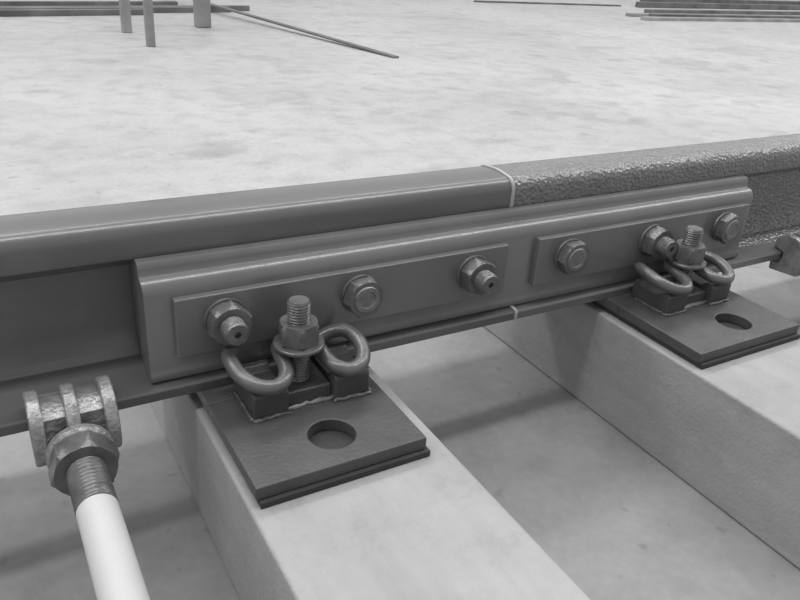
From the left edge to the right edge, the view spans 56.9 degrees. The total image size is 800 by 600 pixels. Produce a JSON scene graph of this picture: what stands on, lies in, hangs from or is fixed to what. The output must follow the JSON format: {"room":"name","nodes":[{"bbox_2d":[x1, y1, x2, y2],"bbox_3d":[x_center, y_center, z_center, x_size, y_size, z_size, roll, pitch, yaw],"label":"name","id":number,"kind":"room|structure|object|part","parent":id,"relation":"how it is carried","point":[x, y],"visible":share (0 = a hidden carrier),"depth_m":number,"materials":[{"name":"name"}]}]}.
{"room":"railway track","nodes":[
{"label":"railway track","id":0,"kind":"room"},
{"bbox_2d":[0,0,799,599],"bbox_3d":[2.245,-5.676,13.079,35.000,0.060,31.000,-11,30,-28],"label":"floor","id":1,"kind":"structure","parent":0,"point":[92,114],"depth_m":2.31,"materials":[{"name":"concrete"}]},
{"bbox_2d":[0,1,249,16],"bbox_3d":[-2.230,-1.798,4.551,2.869,0.035,0.486,-18,34,-37],"label":"bundle","id":2,"kind":"object","parent":1,"relation":"on","point":[7,8],"visible":0.8,"depth_m":4.67,"materials":[{"name":"grey metal"}]},
{"bbox_2d":[119,0,155,46],"bbox_3d":[-1.347,-1.799,3.667,0.090,0.950,1.200,-11,30,-28],"label":"trestle","id":3,"kind":"object","parent":1,"relation":"on","point":[124,5],"visible":1,"depth_m":3.65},
{"bbox_3d":[-1.461,-1.850,3.841,0.050,0.870,0.050,-11,30,-28],"label":"leg","id":4,"kind":"part","parent":3,"relation":"part of","materials":[{"name":"metal"}]},
{"bbox_3d":[-1.209,-1.650,3.482,0.040,0.870,0.040,-11,30,-28],"label":"leg","id":5,"kind":"part","parent":3,"relation":"part of","materials":[{"name":"metal"}]},
{"bbox_2d":[193,0,210,27],"bbox_3d":[-1.582,-2.455,4.928,0.100,0.960,2.300,-10,30,-27],"label":"trestle","id":6,"kind":"object","parent":1,"relation":"on","point":[201,8],"visible":1,"depth_m":4.37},
{"bbox_2d":[210,3,398,57],"bbox_3d":[-0.923,-1.819,4.752,0.040,0.073,2.733,-19,35,-38],"label":"bar","id":7,"kind":"object","parent":1,"relation":"on","point":[212,4],"visible":1,"depth_m":4.36,"materials":[{"name":"metal"}]},
{"bbox_2d":[151,356,590,599],"bbox_3d":[0.126,0.376,0.456,0.206,0.149,1.830,-11,30,-28],"label":"sleeper","id":8,"kind":"object","parent":1,"relation":"on","point":[426,528],"visible":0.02,"depth_m":0.64,"materials":[{"name":"grey concrete"}]},
{"bbox_2d":[196,376,429,508],"bbox_3d":[-0.166,0.056,0.858,0.176,0.021,0.484,-11,30,-28],"label":"base plate","id":9,"kind":"object","parent":8,"relation":"on","point":[314,448],"visible":0.45,"depth_m":0.70,"materials":[{"name":"paint"}]},
{"bbox_2d":[0,166,513,436],"bbox_3d":[-1.270,0.186,0.209,3.198,0.176,0.151,-11,30,-28],"label":"steel rail","id":10,"kind":"object","parent":9,"relation":"on","point":[67,311],"visible":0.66,"depth_m":0.73,"materials":[{"name":"metal"}]},
{"bbox_2d":[22,375,149,599],"bbox_3d":[0.041,0.406,0.159,0.074,0.076,1.442,-11,30,-28],"label":"rod","id":11,"kind":"object","parent":10,"relation":"attached to","point":[76,433],"visible":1,"depth_m":0.63,"materials":[{"name":"metal"}]},
{"bbox_2d":[130,175,752,382],"bbox_3d":[0.110,-0.076,0.970,0.893,0.123,0.229,-11,30,-28],"label":"fishplate","id":12,"kind":"object","parent":10,"relation":"attached to","point":[189,306],"visible":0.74,"depth_m":0.84,"materials":[{"name":"paint"}]},
{"bbox_2d":[203,297,246,332],"bbox_3d":[-0.173,0.019,0.735,0.046,0.046,0.003,-11,30,-28],"label":"washer","id":13,"kind":"object","parent":12,"relation":"in","point":[211,305],"depth_m":0.72,"materials":[{"name":"metal"}]},
{"bbox_3d":[-0.046,-0.006,0.813,0.400,0.064,0.010,-11,30,-28],"label":"washer plate","id":14,"kind":"part","parent":12,"relation":"part of","materials":[{"name":"paint"}]},
{"bbox_2d":[341,274,377,311],"bbox_3d":[-0.043,-0.007,0.805,0.046,0.046,0.003,-11,30,-28],"label":"washer","id":15,"kind":"object","parent":12,"relation":"in","point":[349,282],"depth_m":0.79,"materials":[{"name":"metal"}]},
{"bbox_2d":[457,255,486,289],"bbox_3d":[0.087,-0.032,0.876,0.046,0.046,0.003,-11,30,-28],"label":"washer","id":16,"kind":"object","parent":12,"relation":"in","point":[465,263],"depth_m":0.86,"materials":[{"name":"metal"}]},
{"bbox_2d":[554,238,577,270],"bbox_3d":[0.217,-0.058,0.947,0.046,0.046,0.003,-11,30,-28],"label":"washer","id":17,"kind":"object","parent":12,"relation":"in","point":[562,246],"depth_m":0.93,"materials":[{"name":"metal"}]},
{"bbox_3d":[0.343,-0.082,1.024,0.402,0.064,0.010,-11,30,-28],"label":"washer plate","id":18,"kind":"part","parent":12,"relation":"part of","materials":[{"name":"paint"}]},
{"bbox_2d":[638,224,662,254],"bbox_3d":[0.346,-0.083,1.018,0.046,0.046,0.003,-11,30,-28],"label":"washer","id":19,"kind":"object","parent":12,"relation":"in","point":[646,232],"depth_m":1.00,"materials":[{"name":"metal"}]},
{"bbox_2d":[711,212,730,240],"bbox_3d":[0.476,-0.108,1.088,0.046,0.046,0.003,-11,30,-28],"label":"washer","id":20,"kind":"object","parent":12,"relation":"in","point":[719,220],"depth_m":1.07,"materials":[{"name":"metal"}]},
{"bbox_2d":[481,165,517,320],"bbox_3d":[0.115,-0.085,0.964,0.004,0.178,0.154,-11,30,-28],"label":"insulation","id":21,"kind":"object","parent":10,"relation":"attached to","point":[512,307],"visible":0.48,"depth_m":0.91},
{"bbox_2d":[221,295,371,423],"bbox_3d":[-0.102,0.050,0.745,0.151,0.108,0.083,-11,30,-28],"label":"clip","id":22,"kind":"object","parent":9,"relation":"attached to","point":[265,392],"visible":0.99,"depth_m":0.74,"materials":[{"name":"paint"}]},
{"bbox_2d":[273,334,324,357],"bbox_3d":[-0.102,0.043,0.745,0.052,0.004,0.052,-11,30,-28],"label":"washer","id":23,"kind":"object","parent":22,"relation":"in","point":[283,347],"depth_m":0.73,"materials":[{"name":"metal"}]},
{"bbox_3d":[-0.106,0.085,0.769,0.050,0.017,0.056,-11,30,-28],"label":"bolt seat","id":24,"kind":"part","parent":22,"relation":"part of","materials":[{"name":"paint"}]},
{"bbox_3d":[-0.091,0.104,0.749,0.053,0.008,0.009,-11,30,-28],"label":"weld seat","id":25,"kind":"part","parent":22,"relation":"part of","materials":[{"name":"metal"}]},
{"bbox_2d":[474,0,620,6],"bbox_3d":[1.627,-3.186,7.938,1.961,0.015,0.050,-10,30,-26],"label":"bar","id":26,"kind":"object","parent":1,"relation":"on","point":[484,1],"visible":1,"depth_m":7.88,"materials":[{"name":"metal"}]},
{"bbox_2d":[484,302,799,568],"bbox_3d":[0.615,0.281,0.722,0.210,0.149,1.830,-11,30,-28],"label":"sleeper","id":27,"kind":"object","parent":1,"relation":"on","point":[730,430],"visible":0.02,"depth_m":0.92,"materials":[{"name":"grey concrete"}]},
{"bbox_2d":[591,290,799,369],"bbox_3d":[0.334,-0.041,1.131,0.200,0.021,0.484,-11,30,-28],"label":"base plate","id":28,"kind":"object","parent":27,"relation":"on","point":[705,336],"visible":0.43,"depth_m":0.97,"materials":[{"name":"paint"}]},
{"bbox_2d":[490,133,799,318],"bbox_3d":[1.674,-0.390,1.813,3.598,0.176,0.151,-11,30,-28],"label":"steel rail","id":29,"kind":"object","parent":28,"relation":"on","point":[771,164],"visible":0.45,"depth_m":1.06,"materials":[{"name":"metal"}]},
{"bbox_2d":[769,232,799,276],"bbox_3d":[0.999,0.219,0.681,0.074,0.076,1.442,-11,30,-28],"label":"rod","id":30,"kind":"object","parent":29,"relation":"attached to","point":[789,264],"visible":0.98,"depth_m":1.19,"materials":[{"name":"metal"}]},
{"bbox_2d":[631,225,734,316],"bbox_3d":[0.394,-0.048,1.015,0.151,0.108,0.083,-11,30,-28],"label":"clip","id":31,"kind":"object","parent":28,"relation":"attached to","point":[691,284],"visible":0.99,"depth_m":1.00,"materials":[{"name":"paint"}]},
{"bbox_3d":[0.390,-0.012,1.039,0.050,0.017,0.056,-11,30,-28],"label":"bolt seat","id":32,"kind":"part","parent":31,"relation":"part of","materials":[{"name":"paint"}]},
{"bbox_2d":[667,256,705,269],"bbox_3d":[0.394,-0.054,1.015,0.052,0.004,0.052,-11,30,-28],"label":"washer","id":33,"kind":"object","parent":31,"relation":"in","point":[673,262],"depth_m":1.00,"materials":[{"name":"metal"}]},
{"bbox_3d":[0.405,0.007,1.020,0.053,0.007,0.008,-11,30,-28],"label":"weld seat","id":34,"kind":"part","parent":31,"relation":"part of","materials":[{"name":"metal"}]},
{"bbox_2d":[625,9,799,21],"bbox_3d":[4.182,-3.209,8.341,4.752,0.050,0.755,-11,30,-28],"label":"bundle","id":35,"kind":"object","parent":1,"relation":"on","point":[649,14],"visible":1,"depth_m":7.73,"materials":[{"name":"grey metal"}]},
{"bbox_2d":[635,0,799,9],"bbox_3d":[5.595,-4.182,10.455,7.276,0.090,0.770,-14,32,-33],"label":"bundle","id":36,"kind":"object","parent":1,"relation":"on","point":[697,4],"visible":1,"depth_m":9.29,"materials":[{"name":"grey metal"}]}
]}

